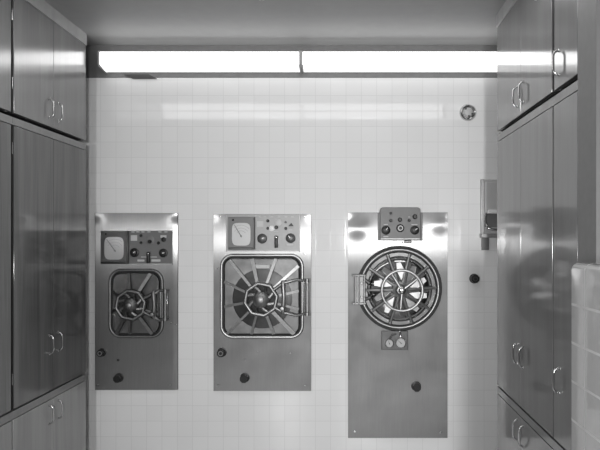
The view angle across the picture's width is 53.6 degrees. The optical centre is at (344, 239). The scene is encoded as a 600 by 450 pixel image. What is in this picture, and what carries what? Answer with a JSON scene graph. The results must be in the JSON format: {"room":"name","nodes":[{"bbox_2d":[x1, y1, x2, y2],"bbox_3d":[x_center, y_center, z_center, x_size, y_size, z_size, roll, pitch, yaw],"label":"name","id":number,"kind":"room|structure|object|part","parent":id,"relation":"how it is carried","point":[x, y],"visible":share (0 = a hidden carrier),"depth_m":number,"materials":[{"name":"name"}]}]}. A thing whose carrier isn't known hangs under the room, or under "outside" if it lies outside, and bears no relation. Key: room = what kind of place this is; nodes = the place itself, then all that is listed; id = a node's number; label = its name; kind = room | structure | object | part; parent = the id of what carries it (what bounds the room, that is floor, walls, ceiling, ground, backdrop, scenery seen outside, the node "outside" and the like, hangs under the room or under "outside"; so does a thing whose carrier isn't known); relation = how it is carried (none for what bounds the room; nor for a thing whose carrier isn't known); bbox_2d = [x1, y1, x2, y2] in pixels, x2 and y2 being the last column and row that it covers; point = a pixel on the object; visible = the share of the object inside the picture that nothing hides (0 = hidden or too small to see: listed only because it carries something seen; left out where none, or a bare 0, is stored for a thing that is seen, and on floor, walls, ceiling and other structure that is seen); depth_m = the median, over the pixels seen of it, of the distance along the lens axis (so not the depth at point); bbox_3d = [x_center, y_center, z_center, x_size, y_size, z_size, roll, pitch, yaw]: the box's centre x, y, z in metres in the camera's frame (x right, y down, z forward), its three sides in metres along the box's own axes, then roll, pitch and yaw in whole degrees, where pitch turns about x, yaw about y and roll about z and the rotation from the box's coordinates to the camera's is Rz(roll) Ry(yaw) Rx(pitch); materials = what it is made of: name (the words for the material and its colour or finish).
{"room":"hospital sterilization room","nodes":[
{"label":"hospital sterilization room","id":0,"kind":"room"},
{"bbox_2d":[45,0,505,44],"bbox_3d":[-0.390,-1.435,0.510,4.220,0.100,7.620,0,0,0],"label":"ceiling","id":1,"kind":"structure","parent":0,"point":[104,22],"depth_m":3.75,"materials":[{"name":"paint"}]},
{"bbox_2d":[79,78,500,449],"bbox_3d":[-0.390,0.224,4.250,4.220,2.751,0.100,0,0,0],"label":"wall","id":2,"kind":"structure","parent":0,"point":[196,149],"depth_m":4.20,"materials":[{"name":"white tile"}]},
{"bbox_2d":[95,213,177,389],"bbox_3d":[-1.476,0.435,4.121,0.584,1.252,0.158,0,0,0],"label":"autoclave","id":3,"kind":"object","parent":2,"relation":"attached to","point":[136,254],"visible":1,"depth_m":4.18,"materials":[{"name":"metal"}]},
{"bbox_3d":[-1.717,0.794,4.151,0.048,0.048,0.027,0,0,0],"label":"valve handle","id":4,"kind":"part","parent":3,"relation":"part of","materials":[{"name":"black plastic"}]},
{"bbox_3d":[-1.597,0.973,4.147,0.052,0.052,0.030,0,0,0],"label":"valve handle","id":5,"kind":"part","parent":3,"relation":"part of","materials":[{"name":"black plastic"}]},
{"bbox_3d":[-1.487,-0.014,4.165,0.045,0.040,0.003,0,0,0],"label":"name plate","id":6,"kind":"part","parent":3,"relation":"part of","materials":[{"name":"grey plastic"}]},
{"bbox_3d":[-1.483,0.089,4.149,0.064,0.064,0.035,0,0,0],"label":"dial knob","id":7,"kind":"part","parent":3,"relation":"part of","materials":[{"name":"black plastic"}]},
{"bbox_3d":[-1.475,0.448,4.172,0.327,0.428,0.022,0,0,0],"label":"door","id":8,"kind":"part","parent":3,"relation":"part of","materials":[{"name":"metal"}]},
{"bbox_3d":[-1.381,0.123,4.152,0.022,0.079,0.031,0,0,0],"label":"lever","id":9,"kind":"part","parent":3,"relation":"part of","materials":[{"name":"black plastic"}]},
{"bbox_3d":[-1.375,0.054,4.174,0.311,0.240,0.016,0,0,0],"label":"control panel","id":10,"kind":"part","parent":3,"relation":"part of","materials":[{"name":"grey metal"}]},
{"bbox_3d":[-1.319,0.453,4.083,0.158,0.229,0.066,0,0,-13],"label":"hinge arm","id":11,"kind":"part","parent":3,"relation":"part of","materials":[{"name":"metal"}]},
{"bbox_3d":[-1.283,0.452,4.105,0.012,0.181,0.013,0,0,0],"label":"hinge rod","id":12,"kind":"part","parent":3,"relation":"part of","materials":[{"name":"silver metal"}]},
{"bbox_3d":[-1.280,0.092,4.149,0.062,0.062,0.035,0,0,0],"label":"dial knob","id":13,"kind":"part","parent":3,"relation":"part of","materials":[{"name":"black plastic"}]},
{"bbox_3d":[-1.271,0.460,4.178,0.034,0.212,0.011,0,0,0],"label":"hinge plate","id":14,"kind":"part","parent":3,"relation":"part of","materials":[{"name":"silver metal"}]},
{"bbox_2d":[98,51,301,78],"bbox_3d":[-1.002,-1.222,4.131,1.394,0.156,0.138,0,0,0],"label":"wall lamp","id":15,"kind":"object","parent":2,"relation":"attached to","point":[107,61],"visible":0.85,"depth_m":4.06,"materials":[{"name":"white plastic"}]},
{"bbox_3d":[-1.452,-1.160,4.196,0.238,0.032,0.008,0,0,0],"label":"cable plate","id":16,"kind":"part","parent":15,"relation":"part of","materials":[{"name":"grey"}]},
{"bbox_2d":[213,214,310,390],"bbox_3d":[-0.585,0.442,4.121,0.690,1.252,0.158,0,0,0],"label":"autoclave","id":17,"kind":"object","parent":2,"relation":"attached to","point":[262,262],"visible":1,"depth_m":4.17,"materials":[{"name":"metal"}]},
{"bbox_3d":[-0.869,0.793,4.144,0.053,0.053,0.033,0,0,0],"label":"valve handle","id":18,"kind":"part","parent":17,"relation":"part of","materials":[{"name":"black plastic"}]},
{"bbox_3d":[-0.708,0.972,4.144,0.054,0.054,0.033,0,0,0],"label":"valve handle","id":19,"kind":"part","parent":17,"relation":"part of","materials":[{"name":"black plastic"}]},
{"bbox_3d":[-0.599,-0.113,4.171,0.047,0.041,0.003,0,0,0],"label":"name plate","id":20,"kind":"part","parent":17,"relation":"part of","materials":[{"name":"grey plastic"}]},
{"bbox_3d":[-0.587,0.397,4.172,0.527,0.533,0.022,0,0,0],"label":"door","id":21,"kind":"part","parent":17,"relation":"part of","materials":[{"name":"metal"}]},
{"bbox_3d":[-0.582,0.412,4.146,0.419,0.419,0.030,0,0,0],"label":"dish","id":22,"kind":"part","parent":17,"relation":"part of","materials":[{"name":"metal"}]},
{"bbox_3d":[-0.585,-0.010,4.157,0.070,0.070,0.031,0,0,0],"label":"dial knob","id":23,"kind":"part","parent":17,"relation":"part of","materials":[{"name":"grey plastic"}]},
{"bbox_3d":[-0.586,0.186,4.154,0.119,0.028,0.016,0,0,0],"label":"name plate","id":24,"kind":"part","parent":17,"relation":"part of","materials":[{"name":"grey metal"}]},
{"bbox_3d":[-0.579,-0.048,4.177,0.522,0.260,0.010,0,0,0],"label":"control panel","id":25,"kind":"part","parent":17,"relation":"part of","materials":[{"name":"grey metal"}]},
{"bbox_3d":[-0.484,0.012,4.157,0.023,0.086,0.031,0,0,0],"label":"lever","id":26,"kind":"part","parent":17,"relation":"part of","materials":[{"name":"black plastic"}]},
{"bbox_3d":[-0.376,0.399,4.086,0.241,0.267,0.058,0,0,-9],"label":"hinge arm","id":27,"kind":"part","parent":17,"relation":"part of","materials":[{"name":"metal"}]},
{"bbox_3d":[-0.384,-0.013,4.157,0.069,0.069,0.031,0,0,0],"label":"dial knob","id":28,"kind":"part","parent":17,"relation":"part of","materials":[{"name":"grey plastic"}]},
{"bbox_3d":[-0.288,0.398,4.105,0.012,0.219,0.013,0,0,0],"label":"hinge rod","id":29,"kind":"part","parent":17,"relation":"part of","materials":[{"name":"silver metal"}]},
{"bbox_3d":[-0.267,0.405,4.178,0.034,0.251,0.011,0,0,0],"label":"hinge plate","id":30,"kind":"part","parent":17,"relation":"part of","materials":[{"name":"silver metal"}]},
{"bbox_2d":[86,45,496,77],"bbox_3d":[-0.390,-1.268,4.250,4.220,0.234,0.100,0,0,0],"label":"trim","id":31,"kind":"structure","parent":2,"relation":"attached to","point":[93,70],"depth_m":4.20,"materials":[{"name":"paint"}]},
{"bbox_2d":[348,207,447,437],"bbox_3d":[0.373,0.586,4.100,0.704,1.629,0.198,0,0,0],"label":"autoclave","id":32,"kind":"object","parent":2,"relation":"attached to","point":[397,256],"visible":1,"depth_m":4.18,"materials":[{"name":"metal"}]},
{"bbox_3d":[0.071,0.344,4.099,0.013,0.205,0.014,0,0,0],"label":"hinge rod","id":33,"kind":"part","parent":32,"relation":"part of","materials":[{"name":"metal"}]},
{"bbox_3d":[0.096,0.344,4.099,0.013,0.205,0.014,0,0,0],"label":"hinge rod","id":34,"kind":"part","parent":32,"relation":"part of","materials":[{"name":"metal"}]},
{"bbox_3d":[0.135,0.344,4.099,0.013,0.205,0.014,0,0,0],"label":"hinge rod","id":35,"kind":"part","parent":32,"relation":"part of","materials":[{"name":"metal"}]},
{"bbox_3d":[0.266,0.376,4.082,0.131,0.099,0.028,0,0,8],"label":"cam blade","id":36,"kind":"part","parent":32,"relation":"part of","materials":[{"name":"silver metal"}]},
{"bbox_3d":[0.270,0.301,4.082,0.141,0.052,0.009,0,0,3],"label":"cam blade","id":37,"kind":"part","parent":32,"relation":"part of","materials":[{"name":"silver metal"}]},
{"bbox_3d":[0.285,-0.068,4.101,0.062,0.062,0.035,0,0,0],"label":"dial knob","id":38,"kind":"part","parent":32,"relation":"part of","materials":[{"name":"black plastic"}]},
{"bbox_3d":[0.315,0.241,4.083,0.126,0.108,0.027,0,0,0],"label":"cam blade","id":39,"kind":"part","parent":32,"relation":"part of","materials":[{"name":"silver metal"}]},
{"bbox_3d":[0.308,0.438,4.082,0.075,0.141,0.010,0,0,5],"label":"cam blade","id":40,"kind":"part","parent":32,"relation":"part of","materials":[{"name":"silver metal"}]},
{"bbox_3d":[0.383,0.342,4.119,0.406,0.398,0.014,0,0,0],"label":"spider plate","id":41,"kind":"part","parent":32,"relation":"part of","materials":[{"name":"silver metal"}]},
{"bbox_3d":[0.385,0.222,4.082,0.065,0.142,0.014,0,0,0],"label":"cam blade","id":42,"kind":"part","parent":32,"relation":"part of","materials":[{"name":"silver metal"}]},
{"bbox_3d":[0.385,-0.082,4.109,0.055,0.055,0.021,0,0,0],"label":"dial knob","id":43,"kind":"part","parent":32,"relation":"part of","materials":[{"name":"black plastic"}]},
{"bbox_3d":[0.382,0.462,4.082,0.065,0.142,0.014,0,0,-15],"label":"cam blade","id":44,"kind":"part","parent":32,"relation":"part of","materials":[{"name":"silver metal"}]},
{"bbox_3d":[0.388,-0.093,4.167,0.313,0.195,0.034,0,0,0],"label":"control plate","id":45,"kind":"part","parent":32,"relation":"part of","materials":[{"name":"grey metal"}]},
{"bbox_3d":[0.383,0.342,4.162,0.521,0.521,0.032,0,0,0],"label":"door","id":46,"kind":"part","parent":32,"relation":"part of","materials":[{"name":"metal"}]},
{"bbox_3d":[0.457,0.246,4.083,0.074,0.140,0.026,0,0,5],"label":"cam blade","id":47,"kind":"part","parent":32,"relation":"part of","materials":[{"name":"silver metal"}]},
{"bbox_3d":[0.452,0.443,4.083,0.127,0.109,0.014,0,0,-1],"label":"cam blade","id":48,"kind":"part","parent":32,"relation":"part of","materials":[{"name":"silver metal"}]},
{"bbox_3d":[0.486,-0.068,4.101,0.062,0.062,0.035,0,0,0],"label":"dial knob","id":49,"kind":"part","parent":32,"relation":"part of","materials":[{"name":"black plastic"}]},
{"bbox_3d":[0.502,1.032,4.140,0.056,0.056,0.036,0,0,0],"label":"valve handle","id":50,"kind":"part","parent":32,"relation":"part of","materials":[{"name":"black plastic"}]},
{"bbox_3d":[0.496,0.383,4.082,0.141,0.052,0.012,0,0,-4],"label":"cam blade","id":51,"kind":"part","parent":32,"relation":"part of","materials":[{"name":"silver metal"}]},
{"bbox_3d":[0.499,0.307,4.082,0.132,0.100,0.006,0,0,-3],"label":"cam blade","id":52,"kind":"part","parent":32,"relation":"part of","materials":[{"name":"silver metal"}]},
{"bbox_2d":[301,51,496,73],"bbox_3d":[0.394,-1.240,4.131,1.394,0.120,0.138,0,0,0],"label":"wall lamp","id":53,"kind":"object","parent":2,"relation":"attached to","point":[310,61],"visible":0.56,"depth_m":4.06,"materials":[{"name":"white plastic"}]},
{"bbox_2d":[459,104,476,120],"bbox_3d":[0.874,-0.905,4.187,0.122,0.122,0.028,0,0,0],"label":"wall fitting","id":54,"kind":"object","parent":2,"relation":"attached to","point":[467,112],"visible":1,"depth_m":4.18,"materials":[{"name":"silver metal"}]},
{"bbox_2d":[469,274,478,282],"bbox_3d":[0.917,0.274,4.176,0.069,0.069,0.052,0,0,0],"label":"handle","id":55,"kind":"object","parent":2,"relation":"attached to","point":[474,278],"visible":1,"depth_m":4.15,"materials":[{"name":"black plastic"}]},
{"bbox_2d":[480,179,496,249],"bbox_3d":[1.068,-0.180,4.151,0.231,0.501,0.101,0,0,0],"label":"wall dispenser","id":56,"kind":"object","parent":2,"relation":"attached to","point":[488,188],"visible":0.66,"depth_m":4.16,"materials":[{"name":"grey metal"}]},
{"bbox_3d":[0.972,-0.226,4.180,0.024,0.409,0.020,0,0,0],"label":"edge rail","id":57,"kind":"part","parent":56,"relation":"part of","materials":[{"name":"metal"}]},
{"bbox_2d":[480,234,496,237],"bbox_3d":[1.050,-0.030,4.150,0.195,0.030,0.080,0,0,0],"label":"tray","id":58,"kind":"object","parent":56,"relation":"on","point":[481,235],"depth_m":4.11,"materials":[{"name":"metal"}]},
{"bbox_3d":[1.075,-0.223,4.194,0.216,0.411,0.013,0,0,0],"label":"plate","id":59,"kind":"part","parent":56,"relation":"part of","materials":[{"name":"grey metal"}]},
{"bbox_2d":[572,262,599,449],"bbox_3d":[0.697,0.831,1.465,0.120,1.537,0.430,0,0,0],"label":"wall","id":60,"kind":"structure","parent":0,"point":[585,275],"depth_m":1.57,"materials":[{"name":"white tile"}]},
{"bbox_2d":[578,0,599,262],"bbox_3d":[1.278,0.107,2.287,0.685,2.985,0.174,0,0,0],"label":"wall pier","id":61,"kind":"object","parent":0,"point":[588,10],"depth_m":2.27,"materials":[{"name":"grey paint"}]},
{"bbox_3d":[-0.390,1.650,0.510,4.220,0.100,7.620,0,0,0],"label":"floor","id":62,"kind":"structure","parent":0,"visible":0},
{"bbox_2d":[0,412,11,449],"bbox_3d":[-2.053,1.250,2.655,0.685,0.700,0.878,0,0,0],"label":"base cabinet","id":63,"kind":"object","parent":62,"relation":"on","point":[5,423],"visible":0.97,"depth_m":3.04,"materials":[{"name":"black"}]},
{"bbox_2d":[0,113,11,415],"bbox_3d":[-2.053,0.123,2.655,0.685,1.537,0.878,0,0,0],"label":"cabinet","id":64,"kind":"object","parent":63,"relation":"on","point":[5,120],"visible":1,"depth_m":3.03,"materials":[{"name":"black"}]},
{"bbox_2d":[0,0,10,112],"bbox_3d":[-2.053,-0.986,2.655,0.685,0.639,0.874,0,0,0],"label":"wall cabinet","id":65,"kind":"object","parent":64,"relation":"on","point":[5,5],"visible":1,"depth_m":3.03,"materials":[{"name":"black"}]},
{"bbox_3d":[-1.752,-0.625,2.655,0.021,0.040,0.878,0,0,0],"label":"rail","id":66,"kind":"part","parent":64,"relation":"part of","materials":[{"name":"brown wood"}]},
{"bbox_3d":[-1.752,0.920,2.655,0.021,0.040,0.878,0,0,0],"label":"rail","id":67,"kind":"part","parent":63,"relation":"part of","materials":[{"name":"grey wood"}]},
{"bbox_2d":[9,374,85,449],"bbox_3d":[-2.053,1.250,3.534,0.685,0.700,0.877,0,0,0],"label":"base cabinet","id":68,"kind":"object","parent":62,"relation":"on","point":[55,419],"visible":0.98,"depth_m":3.55,"materials":[{"name":"black"}]},
{"bbox_3d":[-1.752,1.220,3.316,0.021,0.553,0.430,0,0,0],"label":"door","id":69,"kind":"part","parent":68,"relation":"part of","materials":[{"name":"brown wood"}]},
{"bbox_3d":[-1.752,0.920,3.534,0.021,0.040,0.876,0,0,0],"label":"rail","id":70,"kind":"part","parent":68,"relation":"part of","materials":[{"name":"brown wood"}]},
{"bbox_2d":[10,117,85,409],"bbox_3d":[-2.053,0.123,3.534,0.685,1.537,0.877,0,0,0],"label":"cabinet","id":71,"kind":"object","parent":68,"relation":"on","point":[48,168],"visible":0.95,"depth_m":3.45,"materials":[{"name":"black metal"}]},
{"bbox_3d":[-1.752,0.144,3.320,0.021,1.490,0.422,0,0,0],"label":"door","id":72,"kind":"part","parent":71,"relation":"part of","materials":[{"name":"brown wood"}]},
{"bbox_2d":[0,0,85,140],"bbox_3d":[-2.053,-0.986,3.535,0.685,0.639,0.875,0,0,0],"label":"wall cabinet","id":73,"kind":"object","parent":71,"relation":"on","point":[48,64],"visible":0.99,"depth_m":3.45,"materials":[{"name":"black"}]},
{"bbox_3d":[-1.752,-0.987,3.320,0.021,0.636,0.422,0,0,0],"label":"door","id":74,"kind":"part","parent":73,"relation":"part of","materials":[{"name":"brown wood"}]},
{"bbox_3d":[-1.726,-0.775,3.477,0.030,0.123,0.016,0,0,0],"label":"handle","id":75,"kind":"part","parent":73,"relation":"part of","materials":[{"name":"silver metal"}]},
{"bbox_2d":[25,0,86,45],"bbox_3d":[-2.067,-1.346,3.095,0.665,0.078,1.760,0,0,0],"label":"trim","id":76,"kind":"structure","parent":73,"relation":"on","point":[42,6],"depth_m":3.59,"materials":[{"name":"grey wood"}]},
{"bbox_3d":[-1.726,-0.775,3.587,0.030,0.123,0.016,0,0,0],"label":"handle","id":77,"kind":"part","parent":73,"relation":"part of","materials":[{"name":"silver metal"}]},
{"bbox_3d":[-1.752,-0.987,3.752,0.021,0.636,0.437,0,0,0],"label":"door","id":78,"kind":"part","parent":73,"relation":"part of","materials":[{"name":"grey metal"}]},
{"bbox_3d":[-1.752,-0.625,3.534,0.021,0.040,0.876,0,0,0],"label":"rail","id":79,"kind":"part","parent":71,"relation":"part of","materials":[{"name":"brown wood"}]},
{"bbox_3d":[-1.726,0.615,3.477,0.030,0.123,0.016,0,0,0],"label":"handle","id":80,"kind":"part","parent":71,"relation":"part of","materials":[{"name":"silver metal"}]},
{"bbox_3d":[-1.726,0.615,3.587,0.030,0.123,0.016,0,0,0],"label":"handle","id":81,"kind":"part","parent":71,"relation":"part of","materials":[{"name":"silver metal"}]},
{"bbox_3d":[-1.752,0.144,3.752,0.021,1.490,0.437,0,0,0],"label":"door","id":82,"kind":"part","parent":71,"relation":"part of","materials":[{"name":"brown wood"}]},
{"bbox_3d":[-1.726,1.028,3.477,0.030,0.123,0.016,0,0,0],"label":"handle","id":83,"kind":"part","parent":68,"relation":"part of","materials":[{"name":"silver metal"}]},
{"bbox_3d":[-1.726,1.028,3.587,0.030,0.123,0.016,0,0,0],"label":"handle","id":84,"kind":"part","parent":68,"relation":"part of","materials":[{"name":"silver metal"}]},
{"bbox_3d":[-1.752,1.220,3.752,0.021,0.553,0.437,0,0,0],"label":"door","id":85,"kind":"part","parent":68,"relation":"part of","materials":[{"name":"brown wood"}]},
{"bbox_2d":[497,386,554,449],"bbox_3d":[1.261,1.250,3.151,0.710,0.700,0.979,0,0,0],"label":"base cabinet","id":86,"kind":"object","parent":62,"relation":"on","point":[516,429],"visible":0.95,"depth_m":3.21,"materials":[{"name":"black brushed steel"}]},
{"bbox_3d":[0.947,1.220,3.393,0.021,0.553,0.488,0,0,0],"label":"door","id":87,"kind":"part","parent":86,"relation":"part of","materials":[{"name":"grey metal"}]},
{"bbox_3d":[0.921,1.028,3.203,0.030,0.123,0.016,0,0,0],"label":"handle","id":88,"kind":"part","parent":86,"relation":"part of","materials":[{"name":"silver metal"}]},
{"bbox_3d":[0.921,1.028,3.093,0.030,0.123,0.016,0,0,0],"label":"handle","id":89,"kind":"part","parent":86,"relation":"part of","materials":[{"name":"silver metal"}]},
{"bbox_2d":[497,97,554,436],"bbox_3d":[1.261,0.123,3.151,0.710,1.537,0.979,0,0,0],"label":"cabinet","id":90,"kind":"object","parent":86,"relation":"on","point":[525,149],"visible":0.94,"depth_m":3.03,"materials":[{"name":"black brushed steel"}]},
{"bbox_3d":[0.947,0.144,3.393,0.021,1.490,0.488,0,0,0],"label":"door","id":91,"kind":"part","parent":90,"relation":"part of","materials":[{"name":"grey metal"}]},
{"bbox_3d":[0.921,0.615,3.203,0.030,0.123,0.016,0,0,0],"label":"handle","id":92,"kind":"part","parent":90,"relation":"part of","materials":[{"name":"silver metal"}]},
{"bbox_3d":[0.921,0.615,3.093,0.030,0.123,0.016,0,0,0],"label":"handle","id":93,"kind":"part","parent":90,"relation":"part of","materials":[{"name":"silver metal"}]},
{"bbox_3d":[0.948,-0.625,3.150,0.021,0.040,0.978,0,0,0],"label":"rail","id":94,"kind":"part","parent":90,"relation":"part of","materials":[{"name":"grey metal"}]},
{"bbox_2d":[497,0,560,131],"bbox_3d":[1.261,-0.986,3.151,0.710,0.639,0.977,0,0,0],"label":"wall cabinet","id":95,"kind":"object","parent":90,"relation":"on","point":[525,36],"visible":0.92,"depth_m":3.09,"materials":[{"name":"black brushed steel"}]},
{"bbox_2d":[496,0,516,27],"bbox_3d":[1.275,-1.346,3.009,0.690,0.078,1.266,0,0,0],"label":"trim","id":96,"kind":"structure","parent":95,"relation":"on","point":[508,4],"depth_m":3.46,"materials":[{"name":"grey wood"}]},
{"bbox_3d":[0.947,-0.987,3.393,0.021,0.636,0.488,0,0,0],"label":"door","id":97,"kind":"part","parent":95,"relation":"part of","materials":[{"name":"grey metal"}]},
{"bbox_3d":[0.921,-0.775,3.203,0.030,0.123,0.016,0,0,0],"label":"handle","id":98,"kind":"part","parent":95,"relation":"part of","materials":[{"name":"silver metal"}]},
{"bbox_3d":[0.921,-0.775,3.093,0.030,0.123,0.016,0,0,0],"label":"handle","id":99,"kind":"part","parent":95,"relation":"part of","materials":[{"name":"silver metal"}]},
{"bbox_3d":[0.947,-0.987,2.912,0.021,0.636,0.471,0,0,0],"label":"door","id":100,"kind":"part","parent":95,"relation":"part of","materials":[{"name":"grey metal"}]},
{"bbox_3d":[0.947,0.144,2.907,0.021,1.490,0.480,0,0,0],"label":"door","id":101,"kind":"part","parent":90,"relation":"part of","materials":[{"name":"grey metal"}]},
{"bbox_3d":[0.947,1.220,2.906,0.021,0.553,0.482,0,0,0],"label":"door","id":102,"kind":"part","parent":86,"relation":"part of","materials":[{"name":"grey metal"}]},
{"bbox_2d":[553,440,565,449],"bbox_3d":[1.261,1.250,2.518,0.710,0.700,0.282,0,0,0],"label":"base cabinet","id":103,"kind":"object","parent":62,"relation":"on","point":[556,446],"visible":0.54,"depth_m":2.61,"materials":[{"name":"black"}]},
{"bbox_2d":[552,80,577,449],"bbox_3d":[1.261,0.123,2.518,0.710,1.537,0.282,0,0,0],"label":"cabinet","id":104,"kind":"object","parent":103,"relation":"on","point":[565,102],"visible":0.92,"depth_m":2.52,"materials":[{"name":"stainless steel"}]},
{"bbox_3d":[0.921,0.615,2.585,0.030,0.123,0.016,0,0,0],"label":"handle","id":105,"kind":"part","parent":104,"relation":"part of","materials":[{"name":"silver metal"}]},
{"bbox_2d":[552,0,577,91],"bbox_3d":[1.261,-0.986,2.518,0.710,0.639,0.278,0,0,0],"label":"wall cabinet","id":106,"kind":"object","parent":104,"relation":"on","point":[565,54],"visible":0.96,"depth_m":2.51,"materials":[{"name":"stainless steel"},{"name":"black rubber"}]},
{"bbox_3d":[0.921,-0.775,2.585,0.030,0.123,0.016,0,0,0],"label":"handle","id":107,"kind":"part","parent":106,"relation":"part of","materials":[{"name":"silver metal"}]},
{"bbox_3d":[0.948,-0.625,2.518,0.021,0.040,0.282,0,0,0],"label":"rail","id":108,"kind":"part","parent":104,"relation":"part of","materials":[{"name":"grey metal"}]}
]}

